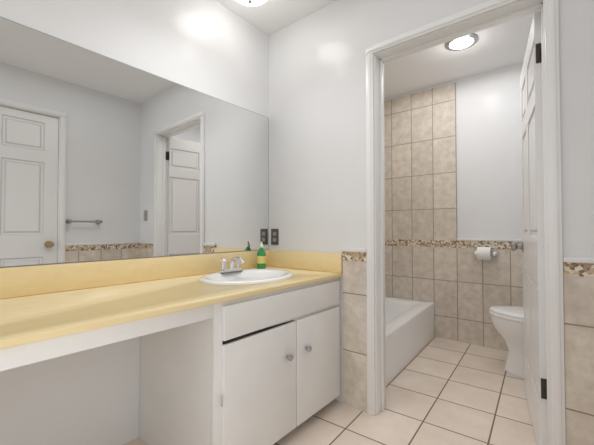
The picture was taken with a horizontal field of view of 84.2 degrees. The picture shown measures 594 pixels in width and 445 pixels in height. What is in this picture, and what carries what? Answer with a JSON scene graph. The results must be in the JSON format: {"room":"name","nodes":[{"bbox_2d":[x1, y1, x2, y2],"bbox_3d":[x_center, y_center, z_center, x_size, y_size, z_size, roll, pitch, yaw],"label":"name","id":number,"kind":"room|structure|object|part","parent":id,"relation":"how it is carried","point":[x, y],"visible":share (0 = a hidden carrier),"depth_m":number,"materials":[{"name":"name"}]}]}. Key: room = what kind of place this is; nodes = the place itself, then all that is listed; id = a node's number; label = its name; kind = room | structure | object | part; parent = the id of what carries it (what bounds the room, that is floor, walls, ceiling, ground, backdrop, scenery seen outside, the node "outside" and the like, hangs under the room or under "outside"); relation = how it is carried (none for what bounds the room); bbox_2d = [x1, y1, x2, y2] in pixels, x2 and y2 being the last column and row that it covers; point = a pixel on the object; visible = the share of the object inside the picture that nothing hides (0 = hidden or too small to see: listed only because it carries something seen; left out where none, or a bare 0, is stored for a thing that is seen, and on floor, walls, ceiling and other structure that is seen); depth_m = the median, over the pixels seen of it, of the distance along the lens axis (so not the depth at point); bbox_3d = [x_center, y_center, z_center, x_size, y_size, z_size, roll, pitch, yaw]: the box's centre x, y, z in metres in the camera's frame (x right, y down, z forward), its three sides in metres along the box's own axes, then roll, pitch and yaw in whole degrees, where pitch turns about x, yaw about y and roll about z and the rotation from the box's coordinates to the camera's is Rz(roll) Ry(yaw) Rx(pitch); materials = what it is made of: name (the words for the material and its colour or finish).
{"room":"bathroom","nodes":[
{"label":"bathroom","id":0,"kind":"room"},
{"bbox_2d":[0,0,268,444],"bbox_3d":[-0.740,-0.158,1.853,0.100,2.500,5.040,-1,-2,39],"label":"wall","id":1,"kind":"structure","parent":0,"point":[90,396],"depth_m":1.60,"materials":[{"name":"paint"}]},
{"bbox_2d":[0,16,268,266],"bbox_3d":[-1.034,-0.312,1.406,0.011,0.969,2.611,-1,-2,39],"label":"wall mirror","id":2,"kind":"object","parent":1,"relation":"attached to","point":[102,157],"visible":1,"depth_m":1.59,"materials":[{"name":"clear glass"}]},
{"bbox_2d":[0,250,342,298],"bbox_3d":[-0.790,0.232,1.200,0.633,0.118,2.617,-1,-2,39],"label":"backsplash","id":3,"kind":"structure","parent":1,"relation":"attached to","point":[38,279],"depth_m":1.64,"materials":[{"name":"laminate"}]},
{"bbox_2d":[123,337,536,444],"bbox_3d":[0.082,1.108,1.157,2.220,0.060,5.040,-1,-2,39],"label":"floor","id":4,"kind":"structure","parent":0,"point":[452,392],"depth_m":1.92,"materials":[{"name":"tile"}]},
{"bbox_2d":[0,250,342,444],"bbox_3d":[-0.779,0.626,1.183,0.661,0.905,2.617,-1,-2,39],"label":"vanity","id":5,"kind":"object","parent":4,"relation":"on","point":[233,351],"visible":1,"depth_m":1.45,"materials":[{"name":"laminate"}]},
{"bbox_2d":[218,256,243,272],"bbox_3d":[-0.361,0.245,1.942,0.137,0.090,0.182,-1,-2,39],"label":"faucet","id":6,"kind":"object","parent":5,"relation":"on","point":[231,269],"depth_m":1.94,"materials":[{"name":"silver metal"}]},
{"bbox_2d":[199,269,292,284],"bbox_3d":[-0.270,0.369,1.827,0.448,0.163,0.560,-1,-2,39],"label":"sink","id":7,"kind":"object","parent":5,"relation":"in","point":[224,276],"depth_m":1.90,"materials":[{"name":"white ceramic"}]},
{"bbox_2d":[257,242,265,268],"bbox_3d":[-0.244,0.222,2.253,0.060,0.181,0.060,-1,-2,39],"label":"soap bottle","id":8,"kind":"object","parent":5,"relation":"on","point":[261,255],"visible":1,"depth_m":2.23,"materials":[{"name":"green plastic"}]},
{"bbox_2d":[385,296,434,384],"bbox_3d":[0.645,0.945,2.843,0.737,0.338,1.492,-1,-2,39],"label":"bathtub","id":9,"kind":"object","parent":4,"relation":"on","point":[409,323],"visible":0.2,"depth_m":2.70,"materials":[{"name":"white ceramic"}]},
{"bbox_2d":[489,306,523,377],"bbox_3d":[1.794,0.700,2.313,0.774,0.805,0.486,-1,-2,39],"label":"toilet","id":10,"kind":"object","parent":4,"relation":"on","point":[507,320],"visible":0.27,"depth_m":2.38,"materials":[{"name":"white ceramic"}]},
{"bbox_3d":[1.684,0.672,2.404,0.490,0.051,0.384,-1,-2,39],"label":"seat","id":11,"kind":"part","parent":10,"relation":"part of","materials":[{"name":"white ceramic"}]},
{"bbox_2d":[216,0,540,98],"bbox_3d":[0.082,-1.444,1.212,2.220,0.075,5.040,-1,-2,39],"label":"ceiling","id":12,"kind":"structure","parent":0,"point":[502,45],"depth_m":2.66,"materials":[{"name":"white paint"}]},
{"bbox_2d":[236,0,266,5],"bbox_3d":[-0.276,-1.344,1.926,0.280,0.124,0.280,-1,-2,39],"label":"ceiling light","id":13,"kind":"object","parent":12,"relation":"attached to","point":[245,2],"depth_m":1.96,"materials":[{"name":"white glass"}]},
{"bbox_2d":[445,33,478,50],"bbox_3d":[1.256,-1.364,2.511,0.230,0.028,0.230,-1,-2,39],"label":"ceiling light","id":14,"kind":"object","parent":12,"relation":"attached to","point":[462,43],"depth_m":2.50,"materials":[{"name":"white glass"}]},
{"bbox_2d":[269,0,593,410],"bbox_3d":[0.612,-0.158,1.836,2.020,2.500,0.120,-1,-2,39],"label":"wall","id":15,"kind":"structure","parent":0,"point":[317,62],"depth_m":2.03,"materials":[{"name":"paint"}]},
{"bbox_2d":[271,229,278,244],"bbox_3d":[-0.161,0.103,2.377,0.072,0.116,0.006,-1,-2,39],"label":"outlet","id":16,"kind":"object","parent":15,"relation":"attached to","point":[274,232],"visible":1,"depth_m":2.37,"materials":[{"name":"grey"}]},
{"bbox_2d":[342,248,366,412],"bbox_3d":[0.342,0.624,1.949,0.161,0.941,0.020,-1,-2,39],"label":"wall tile","id":17,"kind":"structure","parent":15,"relation":"attached to","point":[354,259],"depth_m":1.94,"materials":[{"name":"beige tile"}]},
{"bbox_2d":[366,0,565,444],"bbox_3d":[0.791,0.030,1.684,0.884,2.117,0.160,-1,-2,39],"label":"door frame","id":18,"kind":"structure","parent":15,"relation":"attached to","point":[491,13],"depth_m":1.58,"materials":[{"name":"white wood"}]},
{"bbox_2d":[511,11,547,444],"bbox_3d":[1.306,0.059,1.825,0.171,2.053,0.783,-1,-1,30],"label":"door","id":19,"kind":"structure","parent":15,"relation":"in","point":[532,246],"depth_m":1.63,"materials":[{"name":"white wood"}]},
{"bbox_2d":[563,257,593,444],"bbox_3d":[1.222,0.609,1.234,0.334,0.941,0.020,-1,-2,39],"label":"wall tile","id":20,"kind":"structure","parent":15,"relation":"attached to","point":[578,272],"depth_m":1.31,"materials":[{"name":"beige tile"}]},
{"bbox_2d":[384,63,522,238],"bbox_3d":[1.679,-0.132,3.069,2.120,2.500,0.100,-1,-2,39],"label":"wall","id":21,"kind":"structure","parent":0,"point":[488,127],"depth_m":2.97,"materials":[{"name":"paint"}]},
{"bbox_2d":[384,83,457,340],"bbox_3d":[1.170,-0.105,3.409,0.900,2.460,0.014,-1,-2,39],"label":"wall tile","id":22,"kind":"structure","parent":21,"relation":"attached to","point":[420,127],"depth_m":3.32,"materials":[{"name":"beige tile"}]},
{"bbox_2d":[457,238,522,350],"bbox_3d":[1.952,0.628,2.754,1.120,0.968,0.020,-1,-2,39],"label":"wall tile","id":23,"kind":"structure","parent":21,"relation":"attached to","point":[482,285],"depth_m":2.96,"materials":[{"name":"beige tile"}]},
{"bbox_2d":[473,247,497,259],"bbox_3d":[1.657,0.273,2.907,0.194,0.112,0.122,-1,-2,39],"label":"toilet paper holder","id":24,"kind":"object","parent":23,"relation":"attached to","point":[483,253],"visible":1,"depth_m":2.87,"materials":[{"name":"white paper"}]}
]}

